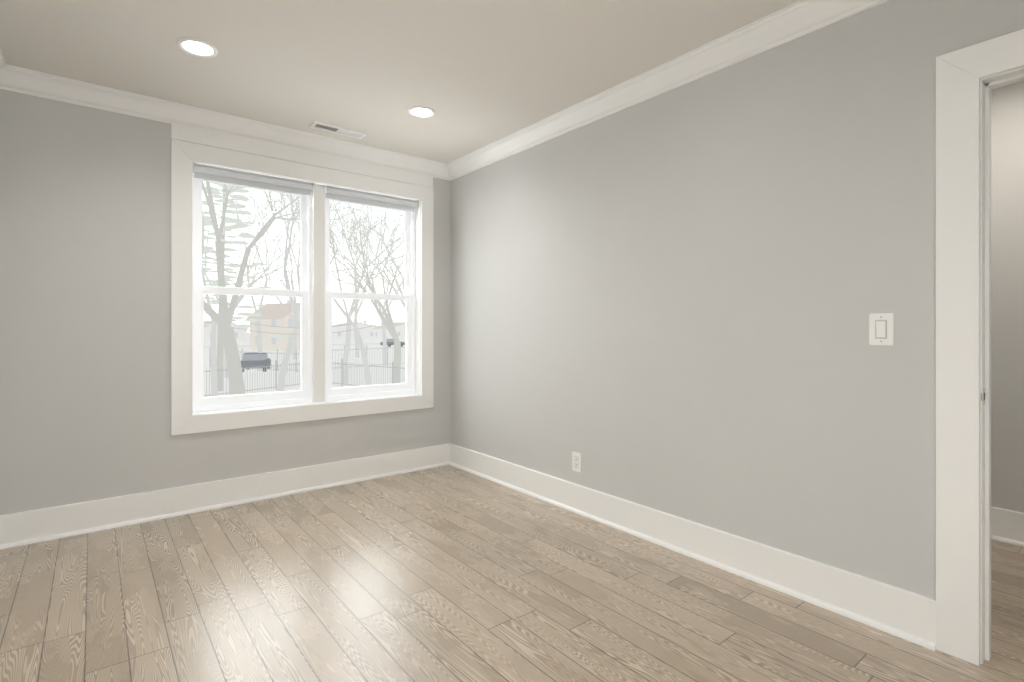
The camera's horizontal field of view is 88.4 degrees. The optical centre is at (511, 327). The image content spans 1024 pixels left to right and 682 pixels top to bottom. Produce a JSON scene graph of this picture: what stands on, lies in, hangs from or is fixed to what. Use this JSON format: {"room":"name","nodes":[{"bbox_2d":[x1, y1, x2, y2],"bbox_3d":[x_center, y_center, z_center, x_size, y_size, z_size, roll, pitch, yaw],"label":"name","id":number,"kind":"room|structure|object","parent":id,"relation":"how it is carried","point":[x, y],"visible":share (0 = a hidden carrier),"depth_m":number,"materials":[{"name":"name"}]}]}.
{"room":"empty bedroom","nodes":[
{"label":"empty bedroom","id":0,"kind":"room"},
{"bbox_2d":[0,89,449,514],"bbox_3d":[-1.170,-0.125,4.323,4.720,2.770,0.250,0,0,-39],"label":"wall","id":1,"kind":"structure","parent":0,"point":[85,303],"depth_m":3.15,"materials":[{"name":"paint"}]},
{"bbox_2d":[0,49,7,90],"bbox_3d":[-1.367,-1.356,1.053,0.097,0.108,4.620,0,0,-39],"label":"crown molding","id":2,"kind":"structure","parent":1,"relation":"attached to","point":[3,67],"depth_m":2.84,"materials":[{"name":"white paint"}]},
{"bbox_2d":[0,444,447,549],"bbox_3d":[-1.684,1.111,3.732,2.820,0.178,0.034,0,0,-39],"label":"baseboard","id":3,"kind":"structure","parent":1,"relation":"attached to","point":[50,523],"depth_m":3.44,"materials":[{"name":"white paint"}]},
{"bbox_2d":[8,65,447,179],"bbox_3d":[-1.664,-1.356,3.707,2.700,0.108,0.097,0,0,-39],"label":"crown molding","id":4,"kind":"structure","parent":1,"relation":"attached to","point":[20,80],"depth_m":3.41,"materials":[{"name":"white paint"}]},
{"bbox_2d":[192,161,420,414],"bbox_3d":[-1.461,-0.258,3.991,1.701,1.682,0.096,0,0,-39],"label":"window frame","id":5,"kind":"structure","parent":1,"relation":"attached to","point":[318,295],"depth_m":3.99,"materials":[{"name":"white paint"}]},
{"bbox_2d":[171,123,433,435],"bbox_3d":[-1.479,-0.310,4.013,1.905,1.991,0.190,0,0,-39],"label":"window unit","id":6,"kind":"structure","parent":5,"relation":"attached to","point":[201,402],"depth_m":3.71,"materials":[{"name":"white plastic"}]},
{"bbox_2d":[324,185,418,400],"bbox_3d":[-1.150,-0.258,4.300,0.794,1.646,0.151,0,0,-39],"label":"window unit","id":7,"kind":"structure","parent":5,"relation":"attached to","point":[407,386],"depth_m":4.32,"materials":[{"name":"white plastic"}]},
{"bbox_2d":[0,0,798,163],"bbox_3d":[0.737,-1.460,1.930,4.720,0.100,6.370,0,0,-39],"label":"ceiling","id":8,"kind":"structure","parent":0,"point":[474,75],"depth_m":2.71,"materials":[{"name":"white paint"}]},
{"bbox_2d":[177,38,217,57],"bbox_3d":[-1.579,-1.406,2.648,0.178,0.008,0.178,0,0,-39],"label":"recessed light","id":9,"kind":"object","parent":8,"relation":"in","point":[198,47],"visible":1,"depth_m":2.64,"materials":[{"name":"white paint"}]},
{"bbox_2d":[309,121,366,138],"bbox_3d":[-1.235,-1.405,3.751,0.375,0.011,0.115,0,0,-39],"label":"ceiling vent","id":10,"kind":"object","parent":8,"relation":"in","point":[336,129],"visible":1,"depth_m":3.74,"materials":[{"name":"white metal"}]},
{"bbox_2d":[408,106,434,117],"bbox_3d":[-0.590,-1.406,3.436,0.178,0.008,0.178,0,0,-39],"label":"recessed light","id":11,"kind":"object","parent":8,"relation":"in","point":[421,112],"visible":1,"depth_m":3.43,"materials":[{"name":"white paint"}]},
{"bbox_2d":[0,465,1023,681],"bbox_3d":[0.737,1.230,1.930,4.720,0.060,6.370,0,0,-39],"label":"floor","id":12,"kind":"structure","parent":0,"point":[447,573],"depth_m":2.27,"materials":[{"name":"brown wood"}]},
{"bbox_2d":[450,0,1023,599],"bbox_3d":[1.372,-0.125,2.353,0.120,2.770,6.000,0,0,-39],"label":"wall","id":13,"kind":"structure","parent":0,"point":[670,302],"depth_m":2.56,"materials":[{"name":"paint"}]},
{"bbox_2d":[572,451,580,472],"bbox_3d":[0.421,0.878,3.444,0.008,0.125,0.080,0,0,-39],"label":"duplex electrical outlet","id":14,"kind":"object","parent":13,"relation":"attached to","point":[576,461],"visible":1,"depth_m":3.44,"materials":[{"name":"white plastic"}]},
{"bbox_2d":[448,0,888,180],"bbox_3d":[0.857,-1.356,2.825,0.097,0.108,4.620,0,0,-39],"label":"crown molding","id":15,"kind":"structure","parent":13,"relation":"attached to","point":[795,20],"depth_m":2.78,"materials":[{"name":"white paint"}]},
{"bbox_2d":[448,443,935,650],"bbox_3d":[0.512,1.111,3.308,0.034,0.178,3.434,0,0,-39],"label":"baseboard","id":16,"kind":"structure","parent":13,"relation":"attached to","point":[899,612],"depth_m":2.56,"materials":[{"name":"white paint"}]},
{"bbox_2d":[869,313,893,345],"bbox_3d":[1.480,0.006,2.111,0.012,0.128,0.084,0,0,-39],"label":"light switch","id":17,"kind":"object","parent":13,"relation":"attached to","point":[881,328],"visible":1,"depth_m":2.11,"materials":[{"name":"white plastic"}]},
{"bbox_2d":[936,29,1023,665],"bbox_3d":[1.975,0.095,1.596,0.160,2.211,1.067,0,0,-39],"label":"door frame","id":18,"kind":"structure","parent":13,"relation":"attached to","point":[961,73],"depth_m":1.90,"materials":[{"name":"white paint"}]},
{"bbox_2d":[981,388,984,404],"bbox_3d":[1.690,0.246,1.889,0.040,0.057,0.006,0,0,-39],"label":"strike plate","id":19,"kind":"object","parent":13,"relation":"attached to","point":[983,397],"visible":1,"depth_m":1.88,"materials":[{"name":"silver metal"}]},
{"bbox_2d":[991,81,1023,512],"bbox_3d":[2.536,-0.125,3.363,0.120,2.770,6.370,0,0,-39],"label":"wall","id":20,"kind":"structure","parent":0,"point":[1007,297],"depth_m":2.96,"materials":[{"name":"paint"}]},
{"bbox_2d":[991,507,1023,546],"bbox_3d":[2.516,1.111,3.264,0.034,0.178,6.000,0,0,-39],"label":"baseboard","id":21,"kind":"structure","parent":20,"relation":"attached to","point":[1007,526],"depth_m":2.92,"materials":[{"name":"white paint"}]},
{"label":"outside","id":22,"kind":"structure","parent":0,"visible":0},
{"bbox_2d":[204,333,404,396],"bbox_3d":[-61.420,3.750,225.472,340.000,0.300,418.750,0,0,-39],"label":"ground","id":23,"kind":"structure","parent":22,"point":[356,361],"depth_m":45.44,"materials":[{"name":"white snow"}]},
{"bbox_2d":[202,182,289,390],"bbox_3d":[-16.606,-2.898,30.010,6.991,13.006,6.152,0,0,-39],"label":"pine","id":24,"kind":"object","parent":23,"relation":"on","point":[208,222],"depth_m":29.91,"materials":[{"name":"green plant"}]},
{"bbox_2d":[241,353,270,371],"bbox_3d":[-21.434,2.847,44.080,1.900,1.474,4.531,0,0,-18],"label":"car","id":25,"kind":"object","parent":23,"relation":"on","point":[253,359],"depth_m":42.72,"materials":[{"name":"grey metal"}]},
{"bbox_2d":[246,300,300,350],"bbox_3d":[-37.475,-0.500,86.156,8.300,8.200,7.300,0,0,26],"label":"house","id":26,"kind":"structure","parent":23,"relation":"on","point":[275,346],"depth_m":83.08,"materials":[{"name":"beige"}]},
{"bbox_2d":[202,181,385,394],"bbox_3d":[-8.941,-2.795,18.280,12.268,12.843,11.354,0,0,-39],"label":"tree","id":27,"kind":"object","parent":23,"relation":"on","point":[221,321],"depth_m":17.68,"materials":[{"name":"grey plant"}]},
{"bbox_2d":[210,343,379,347],"bbox_3d":[-32.871,3.565,115.003,193.597,0.030,14.125,0,0,-39],"label":"street","id":28,"kind":"structure","parent":23,"relation":"on","point":[332,344],"depth_m":111.86,"materials":[{"name":"grey asphalt"}]},
{"bbox_2d":[202,184,403,396],"bbox_3d":[-12.870,-5.785,44.139,33.746,18.832,54.977,0,0,-39],"label":"trees","id":29,"kind":"object","parent":23,"relation":"on","point":[293,342],"depth_m":34.03,"materials":[{"name":"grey plant"}]},
{"bbox_2d":[204,345,404,396],"bbox_3d":[-13.507,2.590,40.448,21.173,2.020,29.363,0,0,-39],"label":"fence","id":30,"kind":"object","parent":23,"relation":"on","point":[341,363],"depth_m":31.87,"materials":[{"name":"metal"}]},
{"bbox_2d":[206,320,404,341],"bbox_3d":[-59.789,0.600,157.995,67.600,6.000,22.706,0,0,-39],"label":"houses","id":31,"kind":"structure","parent":23,"relation":"on","point":[240,335],"depth_m":164.31},
{"bbox_2d":[299,206,403,383],"bbox_3d":[-8.079,-1.861,30.732,8.686,10.960,8.260,0,0,-39],"label":"tree","id":32,"kind":"object","parent":23,"relation":"on","point":[396,361],"depth_m":30.64,"materials":[{"name":"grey plant"}]},
{"bbox_2d":[380,339,404,346],"bbox_3d":[-22.550,2.847,99.760,1.900,1.474,4.531,0,0,42],"label":"car","id":33,"kind":"object","parent":23,"relation":"on","point":[392,341],"materials":[{"name":"grey metal"}]},
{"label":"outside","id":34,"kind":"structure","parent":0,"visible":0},
{"bbox_2d":[202,255,404,334],"bbox_3d":[-10.695,-2.020,28.136,12.124,4.792,1.598,0,0,-14],"label":"wires","id":35,"kind":"object","parent":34,"point":[299,281],"depth_m":28.25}
]}

